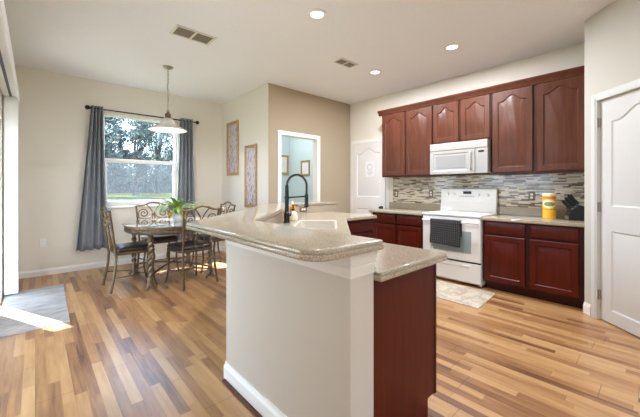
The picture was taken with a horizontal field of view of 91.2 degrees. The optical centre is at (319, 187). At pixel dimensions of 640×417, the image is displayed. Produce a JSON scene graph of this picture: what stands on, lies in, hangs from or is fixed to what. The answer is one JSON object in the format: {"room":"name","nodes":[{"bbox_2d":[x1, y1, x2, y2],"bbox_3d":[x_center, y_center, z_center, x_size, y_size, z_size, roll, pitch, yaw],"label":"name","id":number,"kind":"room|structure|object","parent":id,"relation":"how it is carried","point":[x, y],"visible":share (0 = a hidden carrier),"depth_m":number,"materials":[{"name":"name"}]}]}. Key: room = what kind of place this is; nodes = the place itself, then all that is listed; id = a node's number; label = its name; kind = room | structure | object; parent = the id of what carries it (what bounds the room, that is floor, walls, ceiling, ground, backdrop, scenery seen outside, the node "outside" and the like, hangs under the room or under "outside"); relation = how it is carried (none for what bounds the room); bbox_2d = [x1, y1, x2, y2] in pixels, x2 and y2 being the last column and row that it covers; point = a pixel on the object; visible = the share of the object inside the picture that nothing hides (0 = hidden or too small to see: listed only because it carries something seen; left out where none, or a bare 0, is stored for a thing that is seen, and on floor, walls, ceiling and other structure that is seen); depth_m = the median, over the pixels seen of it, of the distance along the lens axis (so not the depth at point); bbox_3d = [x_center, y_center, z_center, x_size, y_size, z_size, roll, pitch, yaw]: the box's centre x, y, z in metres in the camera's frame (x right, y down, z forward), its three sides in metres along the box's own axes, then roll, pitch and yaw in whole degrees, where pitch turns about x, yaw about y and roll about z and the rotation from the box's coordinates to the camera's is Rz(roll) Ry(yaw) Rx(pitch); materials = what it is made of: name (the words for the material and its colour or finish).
{"room":"kitchen","nodes":[
{"label":"kitchen","id":0,"kind":"room"},
{"bbox_2d":[0,88,3,302],"bbox_3d":[-1.282,-0.210,0.882,0.150,2.960,9.030,0,0,-42],"label":"wall","id":1,"kind":"structure","parent":0,"point":[1,94],"depth_m":3.60,"materials":[{"name":"beige paint"}]},
{"bbox_2d":[0,0,19,294],"bbox_3d":[-2.092,0.045,1.990,0.137,2.390,4.960,0,0,-42],"label":"sliding glass door","id":2,"kind":"structure","parent":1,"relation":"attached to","point":[8,78],"depth_m":3.63,"materials":[{"name":"white plastic"}]},
{"bbox_2d":[15,65,221,271],"bbox_3d":[-3.233,-0.210,5.311,3.220,2.960,0.150,0,0,-42],"label":"wall","id":3,"kind":"structure","parent":0,"point":[54,120],"depth_m":4.72,"materials":[{"name":"beige paint"}]},
{"bbox_2d":[40,239,45,246],"bbox_3d":[-3.990,0.800,4.516,0.072,0.118,0.010,0,0,-42],"label":"wall outlet","id":4,"kind":"object","parent":3,"relation":"attached to","point":[42,241],"visible":1,"depth_m":4.51,"materials":[{"name":"white plastic"}]},
{"bbox_2d":[19,246,220,278],"bbox_3d":[-3.122,1.222,5.301,3.070,0.095,0.014,0,0,-42],"label":"baseboard","id":5,"kind":"structure","parent":3,"relation":"attached to","point":[49,271],"depth_m":4.84,"materials":[{"name":"white paint"}]},
{"bbox_2d":[103,113,176,207],"bbox_3d":[-3.067,-0.432,5.418,1.190,1.535,0.175,0,0,-42],"label":"window","id":6,"kind":"structure","parent":3,"relation":"in","point":[110,204],"depth_m":5.40,"materials":[{"name":"white plastic"}]},
{"bbox_2d":[85,105,198,123],"bbox_3d":[-2.951,-1.225,5.373,1.740,0.072,0.135,0,0,-42],"label":"curtain rod","id":7,"kind":"object","parent":3,"relation":"attached to","point":[87,107],"visible":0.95,"depth_m":5.17,"materials":[{"name":"black metal"}]},
{"bbox_2d":[76,105,107,251],"bbox_3d":[-3.503,-0.152,4.832,0.409,2.226,0.122,0,0,-42],"label":"curtain","id":8,"kind":"object","parent":7,"relation":"hanging from","point":[91,235],"visible":0.94,"depth_m":4.84,"materials":[{"name":"grey fabric"}]},
{"bbox_2d":[176,118,195,240],"bbox_3d":[-2.463,-0.152,5.773,0.352,2.226,0.120,0,0,-42],"label":"curtain","id":9,"kind":"object","parent":7,"relation":"hanging from","point":[186,159],"visible":0.75,"depth_m":5.76,"materials":[{"name":"grey fabric"}]},
{"bbox_2d":[222,83,267,246],"bbox_3d":[-1.430,-0.210,5.803,0.110,2.960,1.888,0,0,-42],"label":"wall","id":10,"kind":"structure","parent":0,"point":[250,108],"depth_m":5.59,"materials":[{"name":"beige paint"}]},
{"bbox_2d":[227,120,238,175],"bbox_3d":[-1.664,-0.740,5.960,0.026,1.020,0.460,0,0,-42],"label":"picture frame","id":11,"kind":"object","parent":10,"relation":"attached to","point":[232,127],"visible":1,"depth_m":5.94,"materials":[{"name":"brown wood"}]},
{"bbox_2d":[228,123,236,172],"bbox_3d":[-1.659,-0.740,5.965,0.005,0.921,0.361,0,0,-42],"label":"artwork","id":12,"kind":"object","parent":11,"relation":"attached to","point":[232,127],"depth_m":5.97},
{"bbox_2d":[244,144,256,207],"bbox_3d":[-1.210,-0.195,5.461,0.026,1.090,0.400,0,0,-42],"label":"picture frame","id":13,"kind":"object","parent":10,"relation":"attached to","point":[250,151],"visible":0.94,"depth_m":5.47,"materials":[{"name":"brown wood"}]},
{"bbox_2d":[246,147,254,204],"bbox_3d":[-1.205,-0.195,5.466,0.005,1.000,0.310,0,0,-42],"label":"artwork","id":14,"kind":"object","parent":13,"relation":"attached to","point":[250,151],"depth_m":5.47},
{"bbox_2d":[281,136,288,201],"bbox_3d":[-1.373,-0.210,7.198,1.850,2.960,0.100,0,0,-42],"label":"wall","id":15,"kind":"structure","parent":0,"point":[284,140],"depth_m":7.60,"materials":[{"name":"blue paint"}]},
{"bbox_2d":[281,155,288,173],"bbox_3d":[-0.905,-0.550,7.538,0.360,0.460,0.026,0,0,-42],"label":"picture frame","id":16,"kind":"object","parent":15,"relation":"attached to","point":[284,158],"visible":0.63,"depth_m":7.59,"materials":[{"name":"brown wood"}]},
{"bbox_2d":[281,159,284,169],"bbox_3d":[-0.908,-0.550,7.541,0.150,0.250,0.002,0,0,-42],"label":"print","id":17,"kind":"object","parent":16,"relation":"attached to","point":[282,160],"depth_m":7.56},
{"bbox_2d":[226,211,373,416],"bbox_3d":[-0.201,0.768,3.155,0.857,1.003,3.772,0,0,0],"label":"wall","id":18,"kind":"structure","parent":0,"point":[302,336],"depth_m":1.50,"materials":[{"name":"grey paint"}]},
{"bbox_2d":[222,379,262,416],"bbox_3d":[-0.268,1.263,1.655,0.021,0.014,1.090,0,0,-42],"label":"trim","id":19,"kind":"structure","parent":18,"relation":"attached to","point":[245,402],"depth_m":1.86,"materials":[{"name":"brown wood"}]},
{"bbox_2d":[224,361,286,416],"bbox_3d":[-0.258,1.215,1.676,0.018,0.110,1.113,0,0,-42],"label":"baseboard","id":20,"kind":"structure","parent":18,"relation":"attached to","point":[266,408],"depth_m":1.82,"materials":[{"name":"white paint"}]},
{"bbox_2d":[185,201,383,261],"bbox_3d":[-0.299,0.245,3.173,1.133,0.042,4.116,0,0,0],"label":"bar","id":21,"kind":"object","parent":18,"relation":"on","point":[247,227],"visible":0.98,"depth_m":1.46,"materials":[{"name":"stone"}]},
{"bbox_2d":[264,205,334,223],"bbox_3d":[-0.119,0.318,3.150,0.713,0.101,3.554,0,0,0],"label":"backsplash","id":22,"kind":"structure","parent":18,"relation":"attached to","point":[278,219],"depth_m":4.55,"materials":[{"name":"laminate"}]},
{"bbox_2d":[225,204,376,278],"bbox_3d":[-0.204,0.319,3.155,0.891,0.103,3.828,0,0,0],"label":"trim","id":23,"kind":"structure","parent":18,"relation":"attached to","point":[352,267],"depth_m":1.33,"materials":[{"name":"beige paint"}]},
{"bbox_2d":[289,137,312,201],"bbox_3d":[-0.104,-0.210,7.081,0.130,2.960,1.780,0,0,-42],"label":"wall","id":24,"kind":"structure","parent":0,"point":[300,150],"depth_m":7.40,"materials":[{"name":"blue paint"}]},
{"bbox_2d":[301,160,309,175],"bbox_3d":[-0.344,-0.450,7.228,0.026,0.345,0.310,0,0,-42],"label":"picture frame","id":25,"kind":"object","parent":24,"relation":"attached to","point":[305,165],"visible":0.96,"depth_m":7.22,"materials":[{"name":"brown wood"}]},
{"bbox_2d":[303,164,306,171],"bbox_3d":[-0.341,-0.450,7.231,0.002,0.165,0.130,0,0,-42],"label":"print","id":26,"kind":"object","parent":25,"relation":"attached to","point":[304,165],"depth_m":7.24},
{"bbox_2d":[268,83,349,212],"bbox_3d":[-0.146,-0.210,5.766,1.960,2.960,0.110,0,0,-42],"label":"wall","id":27,"kind":"structure","parent":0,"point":[290,110],"depth_m":5.83,"materials":[{"name":"beige paint"}]},
{"bbox_2d":[278,130,319,202],"bbox_3d":[-0.387,0.159,5.540,0.944,2.222,0.141,0,0,-42],"label":"door frame","id":28,"kind":"structure","parent":27,"relation":"attached to","point":[316,139],"depth_m":5.76,"materials":[{"name":"white paint"}]},
{"bbox_2d":[4,0,614,103],"bbox_3d":[0.641,-1.765,2.677,5.650,0.150,9.700,0,0,-42],"label":"ceiling","id":29,"kind":"structure","parent":0,"point":[258,43],"depth_m":3.60,"materials":[{"name":"paint"}]},
{"bbox_2d":[148,65,186,132],"bbox_3d":[-2.133,-1.245,4.399,0.500,0.890,0.500,0,0,-42],"label":"pendant lamp","id":30,"kind":"object","parent":29,"relation":"hanging from","point":[167,124],"visible":1,"depth_m":4.38,"materials":[{"name":"silver metal"}]},
{"bbox_2d":[164,111,170,117],"bbox_3d":[-2.133,-1.012,4.399,0.110,0.115,0.110,0,0,-42],"label":"socket","id":31,"kind":"object","parent":30,"relation":"attached to","point":[167,115],"depth_m":4.37,"materials":[{"name":"brown metal"}]},
{"bbox_2d":[169,24,216,44],"bbox_3d":[-1.404,-1.685,3.477,0.430,0.010,0.245,0,0,-42],"label":"ceiling vent","id":32,"kind":"object","parent":29,"relation":"in","point":[178,30],"visible":1,"depth_m":3.47,"materials":[{"name":"metal"}]},
{"bbox_2d":[307,9,326,19],"bbox_3d":[-0.029,-1.683,3.055,0.196,0.011,0.196,0,0,-42],"label":"recessed light","id":33,"kind":"object","parent":29,"relation":"in","point":[315,14],"visible":1,"depth_m":3.05,"materials":[{"name":"white glass"}]},
{"bbox_2d":[332,57,358,67],"bbox_3d":[0.347,-1.685,4.249,0.340,0.010,0.172,0,0,-42],"label":"ceiling vent","id":34,"kind":"object","parent":29,"relation":"in","point":[341,61],"visible":1,"depth_m":4.25,"materials":[{"name":"metal"}]},
{"bbox_2d":[368,70,381,74],"bbox_3d":[0.806,-1.683,4.584,0.196,0.011,0.196,0,0,-42],"label":"recessed light","id":35,"kind":"object","parent":29,"relation":"in","point":[372,72],"visible":1,"depth_m":4.58,"materials":[{"name":"white glass"}]},
{"bbox_2d":[443,43,460,50],"bbox_3d":[1.585,-1.683,3.765,0.196,0.011,0.196,0,0,-42],"label":"recessed light","id":36,"kind":"object","parent":29,"relation":"in","point":[450,47],"visible":1,"depth_m":3.76,"materials":[{"name":"white glass"}]},
{"bbox_2d":[0,251,639,416],"bbox_3d":[0.648,1.330,2.684,5.430,0.120,9.500,0,0,-42],"label":"floor","id":37,"kind":"structure","parent":0,"point":[132,350],"depth_m":2.37,"materials":[{"name":"laminate"}]},
{"bbox_2d":[0,284,69,337],"bbox_3d":[-3.045,1.264,3.360,0.537,0.009,1.528,0,0,-42],"label":"area rug","id":38,"kind":"object","parent":37,"relation":"on","point":[33,309],"visible":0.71,"depth_m":3.21,"materials":[{"name":"grey fabric"}]},
{"bbox_2d":[100,206,157,293],"bbox_3d":[-2.487,0.755,4.090,0.567,1.057,0.544,0,0,-44],"label":"dining chair","id":39,"kind":"object","parent":37,"relation":"on","point":[128,248],"visible":0.98,"depth_m":3.98,"materials":[{"name":"brown metal"}]},
{"bbox_2d":[113,241,154,251],"bbox_3d":[-2.458,0.768,4.117,0.430,0.057,0.460,0,0,-44],"label":"cushion","id":40,"kind":"object","parent":39,"relation":"on","point":[139,246],"depth_m":4.00,"materials":[{"name":"leather"}]},
{"bbox_2d":[135,201,179,274],"bbox_3d":[-2.524,0.755,4.888,0.544,1.057,0.567,0,0,-42],"label":"dining chair","id":41,"kind":"object","parent":37,"relation":"on","point":[158,239],"visible":0.54,"depth_m":4.86,"materials":[{"name":"brown metal"}]},
{"bbox_2d":[141,235,177,241],"bbox_3d":[-2.497,0.768,4.859,0.460,0.057,0.430,0,0,-42],"label":"cushion","id":42,"kind":"object","parent":41,"relation":"on","point":[157,238],"depth_m":4.75,"materials":[{"name":"leather"}]},
{"bbox_2d":[121,217,214,290],"bbox_3d":[-2.128,0.877,4.498,1.240,0.783,1.356,0,0,-42],"label":"dining table","id":43,"kind":"object","parent":37,"relation":"on","point":[154,226],"visible":0.73,"depth_m":4.11,"materials":[{"name":"stone"}]},
{"bbox_2d":[151,197,205,221],"bbox_3d":[-1.987,0.306,4.443,0.732,0.355,0.756,0,0,-42],"label":"potted plant","id":44,"kind":"object","parent":43,"relation":"on","point":[176,207],"visible":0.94,"depth_m":4.37,"materials":[{"name":"green plant"}]},
{"bbox_2d":[164,205,220,290],"bbox_3d":[-1.722,0.755,4.200,0.567,1.057,0.544,0,0,39],"label":"dining chair","id":45,"kind":"object","parent":37,"relation":"on","point":[190,246],"visible":0.8,"depth_m":4.09,"materials":[{"name":"brown metal"}]},
{"bbox_2d":[167,240,211,250],"bbox_3d":[-1.753,0.768,4.224,0.430,0.057,0.460,0,0,39],"label":"cushion","id":46,"kind":"object","parent":45,"relation":"on","point":[189,245],"depth_m":4.11,"materials":[{"name":"leather"}]},
{"bbox_2d":[189,201,235,272],"bbox_3d":[-1.719,0.755,5.005,0.567,1.057,0.544,0,0,-42],"label":"dining chair","id":47,"kind":"object","parent":37,"relation":"on","point":[200,236],"visible":0.54,"depth_m":4.98,"materials":[{"name":"brown metal"}]},
{"bbox_2d":[192,233,220,240],"bbox_3d":[-1.748,0.768,4.979,0.430,0.057,0.460,0,0,-42],"label":"cushion","id":48,"kind":"object","parent":47,"relation":"on","point":[200,236],"depth_m":4.82,"materials":[{"name":"leather"}]},
{"bbox_2d":[347,219,372,237],"bbox_3d":[0.270,0.840,4.194,0.660,0.860,0.634,0,0,-42],"label":"base cabinet","id":49,"kind":"object","parent":37,"relation":"on","point":[363,228],"visible":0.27,"depth_m":4.01,"materials":[{"name":"brown wood"}]},
{"bbox_2d":[373,212,422,248],"bbox_3d":[1.397,0.839,5.074,0.604,0.862,0.920,0,0,-42],"label":"base cabinet","id":50,"kind":"object","parent":37,"relation":"on","point":[398,229],"visible":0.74,"depth_m":4.82,"materials":[{"name":"brown wood"}]},
{"bbox_2d":[369,202,440,215],"bbox_3d":[1.368,0.335,5.092,0.624,0.143,0.993,0,0,-42],"label":"countertop","id":51,"kind":"structure","parent":50,"relation":"on","point":[394,207],"depth_m":5.13,"materials":[{"name":"stone"}]},
{"bbox_2d":[374,264,435,416],"bbox_3d":[0.235,0.840,1.826,0.604,0.860,0.624,0,0,-42],"label":"base cabinet","id":52,"kind":"object","parent":37,"relation":"on","point":[404,305],"visible":0.44,"depth_m":1.58,"materials":[{"name":"brown wood"}]},
{"bbox_2d":[264,205,447,281],"bbox_3d":[0.144,0.338,3.139,1.199,0.141,3.580,0,0,1],"label":"countertop","id":53,"kind":"structure","parent":52,"relation":"on","point":[394,260],"depth_m":1.80,"materials":[{"name":"stone"}]},
{"bbox_2d":[290,204,297,220],"bbox_3d":[-0.300,0.278,3.504,0.104,0.180,0.104,0,0,-42],"label":"soap bottle","id":54,"kind":"object","parent":53,"relation":"on","point":[294,217],"visible":0.89,"depth_m":3.47,"materials":[{"name":"white plastic"}]},
{"bbox_2d":[284,174,308,222],"bbox_3d":[-0.251,0.111,3.242,0.264,0.515,0.138,0,0,3],"label":"kitchen faucet","id":55,"kind":"object","parent":53,"relation":"on","point":[287,214],"visible":1,"depth_m":3.26,"materials":[{"name":"black metal"}]},
{"bbox_2d":[300,207,306,211],"bbox_3d":[-0.238,0.313,4.484,0.130,0.064,0.010,0,0,-42],"label":"wall outlet","id":56,"kind":"object","parent":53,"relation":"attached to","point":[302,209],"visible":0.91,"depth_m":4.48,"materials":[{"name":"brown plastic"}]},
{"bbox_2d":[293,220,336,229],"bbox_3d":[-0.040,0.452,3.098,0.417,0.189,0.745,0,0,3],"label":"sink","id":57,"kind":"object","parent":53,"relation":"in","point":[310,224],"visible":0.32,"depth_m":3.44,"materials":[{"name":"white ceramic"}]},
{"bbox_2d":[422,188,497,286],"bbox_3d":[1.937,0.640,4.389,0.670,1.260,0.800,0,0,-42],"label":"range","id":58,"kind":"object","parent":37,"relation":"on","point":[464,263],"visible":0.8,"depth_m":4.23,"materials":[{"name":"white metal"}]},
{"bbox_2d":[430,218,461,247],"bbox_3d":[1.674,0.600,4.192,0.047,0.347,0.426,0,0,-42],"label":"dish towel","id":59,"kind":"object","parent":58,"relation":"hanging from","point":[442,231],"visible":1,"depth_m":4.16,"materials":[{"name":"grey fabric"}]},
{"bbox_2d":[422,210,497,217],"bbox_3d":[1.961,0.369,4.410,0.605,0.028,0.800,0,0,-42],"label":"cooktop","id":60,"kind":"object","parent":58,"relation":"in","point":[442,213],"depth_m":4.30,"materials":[{"name":"white metal"}]},
{"bbox_2d":[436,280,495,308],"bbox_3d":[1.576,1.266,3.842,0.640,0.007,0.934,0,0,-42],"label":"kitchen mat","id":61,"kind":"object","parent":37,"relation":"on","point":[472,297],"visible":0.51,"depth_m":3.70,"materials":[{"name":"beige fabric"}]},
{"bbox_2d":[483,220,583,308],"bbox_3d":[2.590,0.839,3.763,0.604,0.862,0.985,0,0,-42],"label":"base cabinet","id":62,"kind":"object","parent":37,"relation":"on","point":[537,261],"visible":0.86,"depth_m":3.51,"materials":[{"name":"brown wood"}]},
{"bbox_2d":[482,207,584,226],"bbox_3d":[2.581,0.335,3.757,0.624,0.143,0.992,0,0,-42],"label":"countertop","id":63,"kind":"structure","parent":62,"relation":"on","point":[506,214],"depth_m":3.82,"materials":[{"name":"stone"}]},
{"bbox_2d":[542,193,555,218],"bbox_3d":[2.723,0.217,3.725,0.136,0.302,0.136,0,0,-42],"label":"canister","id":64,"kind":"object","parent":63,"relation":"on","point":[548,199],"visible":1,"depth_m":3.67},
{"bbox_2d":[565,205,583,220],"bbox_3d":[2.881,0.281,3.525,0.186,0.174,0.110,0,0,18],"label":"knife block","id":65,"kind":"object","parent":63,"relation":"on","point":[577,213],"visible":0.83,"depth_m":3.48,"materials":[{"name":"black plastic"}]},
{"bbox_2d":[564,200,572,209],"bbox_3d":[2.788,0.195,3.517,0.092,0.110,0.018,0,0,18],"label":"kitchen knife","id":66,"kind":"object","parent":65,"relation":"in","point":[565,201],"visible":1,"depth_m":3.51,"materials":[{"name":"black plastic"}]},
{"bbox_2d":[566,197,575,206],"bbox_3d":[2.823,0.165,3.520,0.098,0.118,0.018,0,0,18],"label":"kitchen knife","id":67,"kind":"object","parent":65,"relation":"in","point":[567,198],"visible":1,"depth_m":3.52,"materials":[{"name":"black plastic"}]},
{"bbox_2d":[569,194,579,204],"bbox_3d":[2.851,0.137,3.513,0.104,0.126,0.018,0,0,18],"label":"kitchen knife","id":68,"kind":"object","parent":65,"relation":"in","point":[570,195],"visible":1,"depth_m":3.51,"materials":[{"name":"black plastic"}]},
{"bbox_2d":[350,43,583,214],"bbox_3d":[1.304,-0.210,5.732,0.159,2.960,5.870,0,0,-42],"label":"wall","id":69,"kind":"structure","parent":0,"point":[365,122],"depth_m":4.50,"materials":[{"name":"beige paint"}]},
{"bbox_2d":[351,137,388,212],"bbox_3d":[0.940,0.172,6.013,0.021,2.197,0.909,0,0,-42],"label":"door frame","id":70,"kind":"structure","parent":69,"relation":"in","point":[380,138],"depth_m":6.18,"materials":[{"name":"white paint"}]},
{"bbox_2d":[353,140,385,213],"bbox_3d":[0.909,0.197,5.985,0.100,2.123,0.790,0,0,-42],"label":"door","id":71,"kind":"structure","parent":70,"relation":"attached to","point":[369,193],"depth_m":6.01,"materials":[{"name":"white paint"}]},
{"bbox_2d":[365,161,374,176],"bbox_3d":[0.948,-0.355,5.963,0.003,0.300,0.220,0,0,-42],"label":"paper notice","id":72,"kind":"object","parent":71,"relation":"attached to","point":[369,165],"visible":1,"depth_m":5.96,"materials":[{"name":"grey"}]},
{"bbox_2d":[382,106,437,177],"bbox_3d":[1.494,-0.720,5.158,0.349,1.090,0.925,0,0,-42],"label":"upper cabinet","id":73,"kind":"object","parent":69,"relation":"attached to","point":[407,136],"visible":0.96,"depth_m":5.01,"materials":[{"name":"brown wood"}]},
{"bbox_2d":[389,202,440,210],"bbox_3d":[1.591,0.316,5.295,0.021,0.105,0.989,0,0,-42],"label":"backsplash","id":74,"kind":"structure","parent":69,"relation":"attached to","point":[419,206],"depth_m":5.27,"materials":[{"name":"stone"}]},
{"bbox_2d":[433,93,491,144],"bbox_3d":[2.084,-0.950,4.508,0.349,0.630,0.815,0,0,-42],"label":"upper cabinet","id":75,"kind":"object","parent":69,"relation":"attached to","point":[468,119],"visible":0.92,"depth_m":4.35,"materials":[{"name":"brown wood"}]},
{"bbox_2d":[430,139,493,175],"bbox_3d":[2.032,-0.406,4.475,0.449,0.452,0.800,0,0,-42],"label":"microwave","id":76,"kind":"object","parent":75,"relation":"attached to","point":[473,157],"visible":0.98,"depth_m":4.31,"materials":[{"name":"plastic"}]},
{"bbox_2d":[529,191,534,200],"bbox_3d":[2.728,0.110,4.040,0.010,0.118,0.072,0,0,-42],"label":"wall outlet","id":77,"kind":"object","parent":69,"relation":"attached to","point":[531,193],"visible":1,"depth_m":4.04,"materials":[{"name":"brown metal"}]},
{"bbox_2d":[499,207,566,217],"bbox_3d":[2.804,0.316,3.960,0.021,0.105,0.988,0,0,-42],"label":"backsplash","id":78,"kind":"structure","parent":69,"relation":"attached to","point":[560,213],"depth_m":4.08,"materials":[{"name":"stone"}]},
{"bbox_2d":[492,75,583,174],"bbox_3d":[2.684,-0.720,3.848,0.349,1.090,0.955,0,0,-42],"label":"upper cabinet","id":79,"kind":"object","parent":69,"relation":"attached to","point":[537,128],"visible":0.88,"depth_m":3.70,"materials":[{"name":"brown wood"}]},
{"bbox_2d":[377,65,583,116],"bbox_3d":[2.065,-1.270,4.497,0.390,0.080,2.782,0,0,-42],"label":"crown molding","id":80,"kind":"structure","parent":79,"relation":"attached to","point":[576,71],"depth_m":4.05,"materials":[{"name":"brown wood"}]},
{"bbox_2d":[584,0,639,303],"bbox_3d":[2.701,-0.210,2.233,0.120,2.960,1.900,0,0,3],"label":"wall","id":81,"kind":"structure","parent":0,"point":[612,34],"depth_m":2.97,"materials":[{"name":"white paint"}]},
{"bbox_2d":[583,302,590,315],"bbox_3d":[2.677,1.215,3.143,0.014,0.110,0.085,0,0,3],"label":"baseboard","id":82,"kind":"structure","parent":81,"relation":"attached to","point":[586,307],"depth_m":3.14,"materials":[{"name":"white paint"}]},
{"bbox_2d":[591,79,639,318],"bbox_3d":[2.709,0.184,2.623,0.141,2.172,0.924,0,0,3],"label":"trim","id":83,"kind":"structure","parent":81,"relation":"attached to","point":[596,99],"depth_m":3.02,"materials":[{"name":"white paint"}]},
{"bbox_2d":[597,88,639,336],"bbox_3d":[2.662,0.213,2.636,0.100,2.089,0.804,0,0,3],"label":"door","id":84,"kind":"structure","parent":81,"relation":"in","point":[619,122],"depth_m":2.80,"materials":[{"name":"white paint"}]},
{"label":"outside","id":85,"kind":"structure","parent":0,"visible":0},
{"bbox_2d":[107,193,172,199],"bbox_3d":[-12.103,1.680,43.052,200.000,0.180,200.000,0,0,-42],"label":"ground","id":86,"kind":"structure","parent":85,"point":[110,196],"depth_m":55.40,"materials":[{"name":"green plant"}]},
{"bbox_2d":[105,116,140,188],"bbox_3d":[-34.148,-6.548,49.704,10.430,16.299,9.960,0,0,18],"label":"tree","id":87,"kind":"object","parent":86,"relation":"on","point":[114,172],"visible":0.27,"depth_m":49.94,"materials":[{"name":"green plant"}]},
{"bbox_2d":[112,120,167,194],"bbox_3d":[-38.726,-8.276,65.645,13.135,19.751,12.947,0,0,-42],"label":"tree","id":88,"kind":"object","parent":86,"relation":"on","point":[135,154],"visible":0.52,"depth_m":64.24,"materials":[{"name":"green plant"}]},
{"bbox_2d":[107,144,172,192],"bbox_3d":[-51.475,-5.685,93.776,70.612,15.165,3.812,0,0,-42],"label":"hedge","id":89,"kind":"object","parent":86,"relation":"on","point":[165,185],"visible":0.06,"depth_m":93.69,"materials":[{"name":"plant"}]},
{"bbox_2d":[130,123,173,192],"bbox_3d":[-43.648,-9.725,83.794,12.148,22.647,12.015,0,0,-42],"label":"tree","id":90,"kind":"object","parent":86,"relation":"on","point":[155,168],"visible":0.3,"depth_m":83.05,"materials":[{"name":"green plant"}]},
{"bbox_2d":[161,134,173,184],"bbox_3d":[-24.018,-7.250,59.320,9.822,17.703,10.254,0,0,15],"label":"tree","id":91,"kind":"object","parent":86,"relation":"on","point":[170,157],"visible":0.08,"depth_m":56.58,"materials":[{"name":"green plant"}]},
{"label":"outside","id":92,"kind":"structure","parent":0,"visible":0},
{"bbox_2d":[107,199,167,200],"bbox_3d":[-11.431,1.580,42.312,200.000,0.020,16.000,0,0,-42],"label":"road","id":93,"kind":"structure","parent":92,"point":[131,199],"depth_m":41.03,"materials":[{"name":"grey asphalt"}]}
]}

